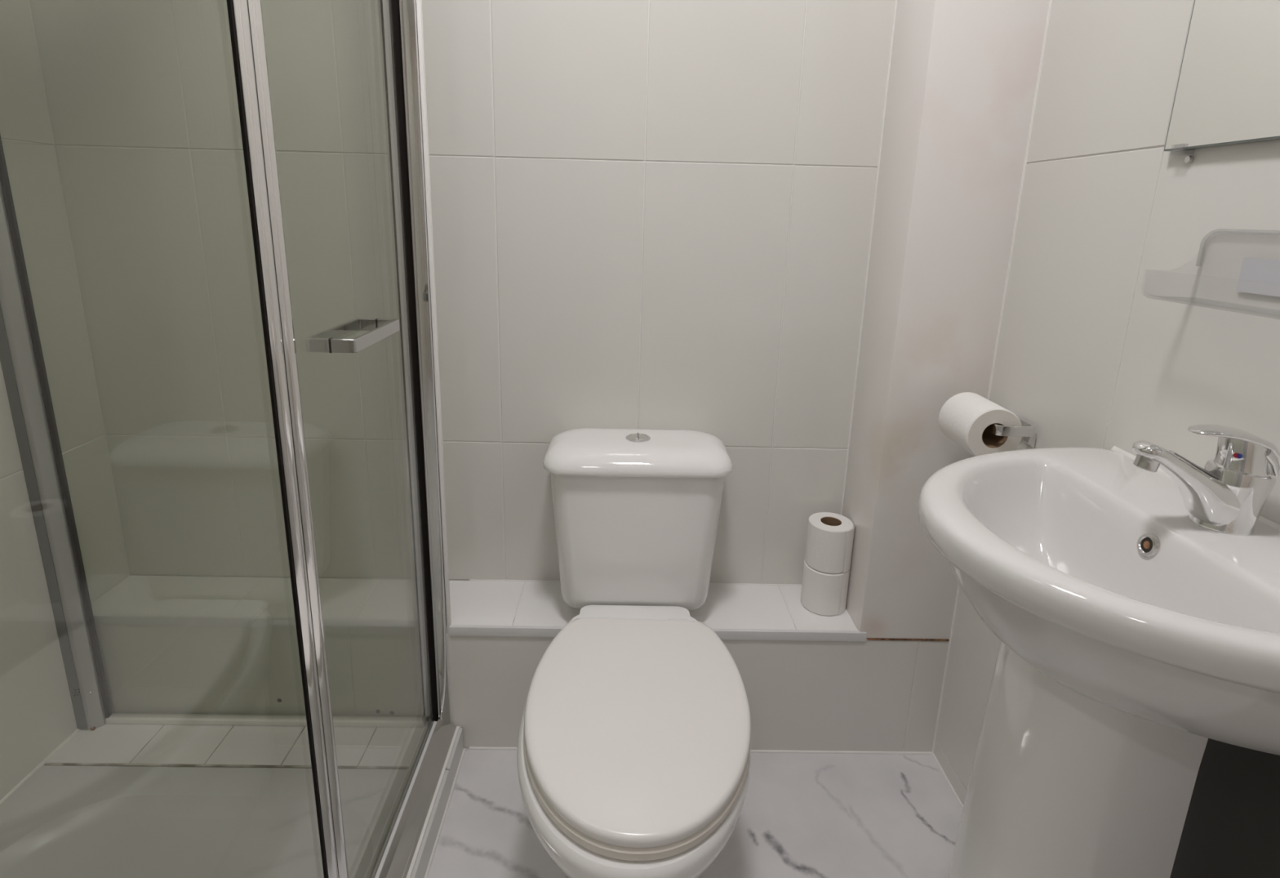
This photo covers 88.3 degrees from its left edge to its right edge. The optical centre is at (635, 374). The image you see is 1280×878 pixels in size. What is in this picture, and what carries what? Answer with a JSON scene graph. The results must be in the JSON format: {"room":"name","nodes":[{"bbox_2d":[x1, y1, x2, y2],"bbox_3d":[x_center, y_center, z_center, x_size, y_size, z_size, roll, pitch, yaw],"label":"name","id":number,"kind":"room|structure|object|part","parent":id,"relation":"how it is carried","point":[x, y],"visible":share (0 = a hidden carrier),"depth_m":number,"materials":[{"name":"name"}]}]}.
{"room":"bathroom","nodes":[
{"label":"bathroom","id":0,"kind":"room"},
{"bbox_2d":[0,0,129,799],"bbox_3d":[-1.177,-0.038,-0.111,0.104,2.350,3.132,1,14,-1],"label":"wall","id":1,"kind":"structure","parent":0,"point":[37,713],"depth_m":1.28,"materials":[{"name":"white tile"}]},
{"bbox_2d":[0,728,79,804],"bbox_3d":[-1.163,0.920,0.669,0.009,0.009,1.490,1,14,-1],"label":"trim","id":2,"kind":"structure","parent":1,"relation":"attached to","point":[20,784],"depth_m":1.29,"materials":[{"name":"white plastic"}]},
{"bbox_2d":[29,0,895,584],"bbox_3d":[-0.233,-0.379,1.378,2.028,2.350,0.100,1,14,-1],"label":"wall","id":3,"kind":"structure","parent":0,"point":[646,214],"depth_m":1.36,"materials":[{"name":"white tile"}]},
{"bbox_2d":[840,0,897,515],"bbox_3d":[0.491,-0.498,1.307,0.006,2.048,0.006,1,14,-1],"label":"trim","id":4,"kind":"structure","parent":3,"relation":"attached to","point":[895,1],"depth_m":1.36,"materials":[{"name":"white plastic"}]},
{"bbox_2d":[426,746,962,877],"bbox_3d":[-0.245,1.171,0.197,2.028,0.100,3.132,1,14,-1],"label":"floor","id":5,"kind":"structure","parent":0,"point":[803,815],"depth_m":1.28,"materials":[{"name":"stone"}]},
{"bbox_2d":[0,764,450,877],"bbox_3d":[-0.762,0.970,0.636,0.799,0.058,1.392,1,14,-1],"label":"shower tray","id":6,"kind":"object","parent":5,"relation":"on","point":[64,820],"visible":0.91,"depth_m":1.20,"materials":[{"name":"grey"}]},
{"bbox_2d":[0,0,459,877],"bbox_3d":[-0.742,-0.021,0.469,0.792,1.948,1.499,1,14,-1],"label":"shower door frame","id":7,"kind":"structure","parent":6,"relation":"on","point":[21,356],"depth_m":1.17,"materials":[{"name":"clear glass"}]},
{"bbox_3d":[-0.790,0.742,1.415,0.675,0.013,0.020,1,14,-1],"label":"return sill","id":8,"kind":"part","parent":7,"relation":"part of","materials":[{"name":"white plastic"}]},
{"bbox_3d":[-0.405,-0.058,0.956,0.067,0.018,0.173,1,14,-1],"label":"door handle","id":9,"kind":"part","parent":7,"relation":"part of","materials":[{"name":"silver metal"}]},
{"bbox_3d":[-0.408,0.921,0.694,0.064,0.026,1.480,1,14,-1],"label":"rail","id":10,"kind":"part","parent":7,"relation":"part of","materials":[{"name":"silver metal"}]},
{"bbox_3d":[-0.385,-0.182,1.195,0.020,1.912,0.018,1,14,-1],"label":"corner post","id":11,"kind":"part","parent":7,"relation":"part of","materials":[{"name":"silver metal"}]},
{"bbox_2d":[424,747,466,877],"bbox_3d":[-0.364,0.990,0.712,0.008,0.008,1.482,1,14,-1],"label":"trim","id":12,"kind":"structure","parent":6,"relation":"attached to","point":[464,748],"depth_m":1.27,"materials":[{"name":"white plastic"}]},
{"bbox_2d":[91,574,949,751],"bbox_3d":[-0.257,0.649,1.487,1.828,0.302,0.176,1,14,-1],"label":"wall","id":13,"kind":"structure","parent":5,"relation":"on","point":[868,695],"depth_m":1.41,"materials":[{"name":"white tile"}]},
{"bbox_2d":[46,762,408,768],"bbox_3d":[-0.780,0.776,1.307,0.761,0.004,0.004,1,14,-1],"label":"trim","id":14,"kind":"structure","parent":13,"relation":"attached to","point":[48,763],"depth_m":1.30,"materials":[{"name":"plastic"}]},
{"bbox_2d":[44,723,463,788],"bbox_3d":[-0.772,0.790,1.367,0.800,0.058,0.113,1,14,-1],"label":"trim","id":15,"kind":"structure","parent":13,"relation":"attached to","point":[108,743],"depth_m":1.35,"materials":[{"name":"tile"}]},
{"bbox_2d":[93,613,418,628],"bbox_3d":[-0.799,0.516,1.379,0.735,0.021,0.008,1,14,-1],"label":"trim","id":16,"kind":"structure","parent":13,"relation":"attached to","point":[100,619],"depth_m":1.38,"materials":[{"name":"white"}]},
{"bbox_2d":[469,578,801,585],"bbox_3d":[0.039,0.488,1.542,0.853,0.005,0.005,1,14,-1],"label":"trim","id":17,"kind":"structure","parent":13,"relation":"on","point":[524,580],"depth_m":1.54,"materials":[{"name":"white plastic"}]},
{"bbox_2d":[448,624,866,640],"bbox_3d":[0.048,0.539,1.374,0.868,0.021,0.009,1,14,-1],"label":"trim","id":18,"kind":"structure","parent":13,"relation":"attached to","point":[454,629],"depth_m":1.37,"materials":[{"name":"white"}]},
{"bbox_2d":[469,746,932,754],"bbox_3d":[0.146,0.824,1.445,1.017,0.007,0.007,1,14,-1],"label":"trim","id":19,"kind":"structure","parent":13,"relation":"attached to","point":[470,747],"depth_m":1.45,"materials":[{"name":"white plastic"}]},
{"bbox_2d":[800,559,850,615],"bbox_3d":[0.420,0.465,1.464,0.099,0.100,0.095,1,14,-1],"label":"toilet roll","id":20,"kind":"object","parent":13,"relation":"on","point":[824,593],"visible":0.7,"depth_m":1.43,"materials":[{"name":"white paper"}]},
{"bbox_2d":[804,511,854,573],"bbox_3d":[0.423,0.366,1.441,0.097,0.100,0.094,1,14,-1],"label":"toilet roll","id":21,"kind":"object","parent":20,"relation":"on","point":[830,535],"visible":1,"depth_m":1.41,"materials":[{"name":"white paper"}]},
{"bbox_2d":[516,427,751,877],"bbox_3d":[-0.001,0.530,1.166,0.378,0.697,0.746,1,14,-1],"label":"toilet","id":22,"kind":"object","parent":5,"relation":"on","point":[633,754],"visible":1,"depth_m":1.07,"materials":[{"name":"white ceramic"}]},
{"bbox_3d":[0.003,0.520,1.027,0.351,0.019,0.454,1,14,-1],"label":"seat lid","id":23,"kind":"part","parent":22,"relation":"part of","materials":[{"name":"white plastic"}]},
{"bbox_3d":[0.004,0.155,1.356,0.378,0.043,0.198,1,14,-1],"label":"cistern lid","id":24,"kind":"part","parent":22,"relation":"part of","materials":[{"name":"white ceramic"}]},
{"bbox_2d":[918,445,1279,877],"bbox_3d":[0.491,0.559,0.803,0.359,0.837,0.504,1,14,-1],"label":"basin","id":25,"kind":"object","parent":5,"relation":"on","point":[1134,633],"visible":0.97,"depth_m":0.69,"materials":[{"name":"white ceramic"}]},
{"bbox_2d":[1132,423,1279,535],"bbox_3d":[0.593,0.108,0.694,0.144,0.110,0.054,1,14,-1],"label":"mixer tap","id":26,"kind":"object","parent":25,"relation":"on","point":[1228,495],"visible":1,"depth_m":0.68,"materials":[{"name":"silver metal"}]},
{"bbox_3d":[0.581,0.115,0.695,0.121,0.091,0.047,1,14,-1],"label":"spout","id":27,"kind":"part","parent":26,"relation":"part of","materials":[{"name":"silver metal"}]},
{"bbox_3d":[0.618,0.077,0.686,0.088,0.046,0.047,1,14,-1],"label":"lever","id":28,"kind":"part","parent":26,"relation":"part of","materials":[{"name":"silver metal"}]},
{"bbox_3d":[0.646,0.084,0.689,0.022,0.030,0.043,1,14,-1],"label":"lever","id":29,"kind":"part","parent":26,"relation":"part of","materials":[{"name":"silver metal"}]},
{"bbox_2d":[842,0,1049,640],"bbox_3d":[0.589,-0.467,1.224,0.194,2.066,0.178,1,14,-1],"label":"wall column","id":30,"kind":"structure","parent":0,"point":[963,75],"depth_m":1.22,"materials":[{"name":"paint"}]},
{"bbox_2d":[933,0,1279,805],"bbox_3d":[0.747,0.002,-0.077,0.104,2.350,3.132,1,14,-1],"label":"wall","id":31,"kind":"structure","parent":0,"point":[1084,357],"depth_m":0.93,"materials":[{"name":"white tile"}]},
{"bbox_2d":[931,752,963,808],"bbox_3d":[0.663,1.002,0.771,0.007,0.007,1.406,1,14,-1],"label":"trim","id":32,"kind":"structure","parent":31,"relation":"attached to","point":[932,753],"depth_m":1.38,"materials":[{"name":"white plastic"}]},
{"bbox_2d":[938,391,1022,456],"bbox_3d":[0.605,0.090,1.162,0.095,0.095,0.106,1,14,-1],"label":"toilet roll","id":33,"kind":"object","parent":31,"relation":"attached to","point":[964,418],"visible":0.9,"depth_m":1.12,"materials":[{"name":"white paper"}]},
{"bbox_2d":[931,0,1052,752],"bbox_3d":[0.683,-0.306,1.174,0.006,2.348,0.006,1,14,-1],"label":"trim","id":34,"kind":"structure","parent":31,"relation":"attached to","point":[1025,163],"depth_m":1.20,"materials":[{"name":"white plastic"}]},
{"bbox_2d":[985,416,1036,448],"bbox_3d":[0.637,0.092,1.162,0.076,0.042,0.132,1,14,-1],"label":"toilet roll holder","id":35,"kind":"object","parent":31,"relation":"attached to","point":[1027,429],"visible":0.59,"depth_m":1.10,"materials":[{"name":"silver metal"}]},
{"bbox_3d":[0.633,0.080,1.159,0.068,0.017,0.132,1,14,-1],"label":"arm","id":36,"kind":"part","parent":35,"relation":"part of","materials":[{"name":"silver metal"}]},
{"bbox_2d":[1145,228,1279,319],"bbox_3d":[0.654,-0.093,0.630,0.067,0.084,0.352,1,14,-1],"label":"shelf","id":37,"kind":"object","parent":31,"relation":"attached to","point":[1257,276],"visible":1,"depth_m":0.72,"materials":[{"name":"clear glass"}]},
{"bbox_2d":[1164,0,1279,163],"bbox_3d":[0.692,-0.530,0.476,0.016,0.682,0.600,1,14,-1],"label":"wall mirror","id":38,"kind":"object","parent":31,"relation":"attached to","point":[1228,91],"visible":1,"depth_m":0.75,"materials":[{"name":"grey mirror"}]},
{"bbox_2d":[1169,737,1279,877],"bbox_3d":[0.661,0.713,0.564,0.021,0.660,0.540,1,14,-1],"label":"panel","id":39,"kind":"object","parent":31,"relation":"attached to","point":[1231,828],"visible":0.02,"depth_m":0.72,"materials":[{"name":"grey"}]}
]}

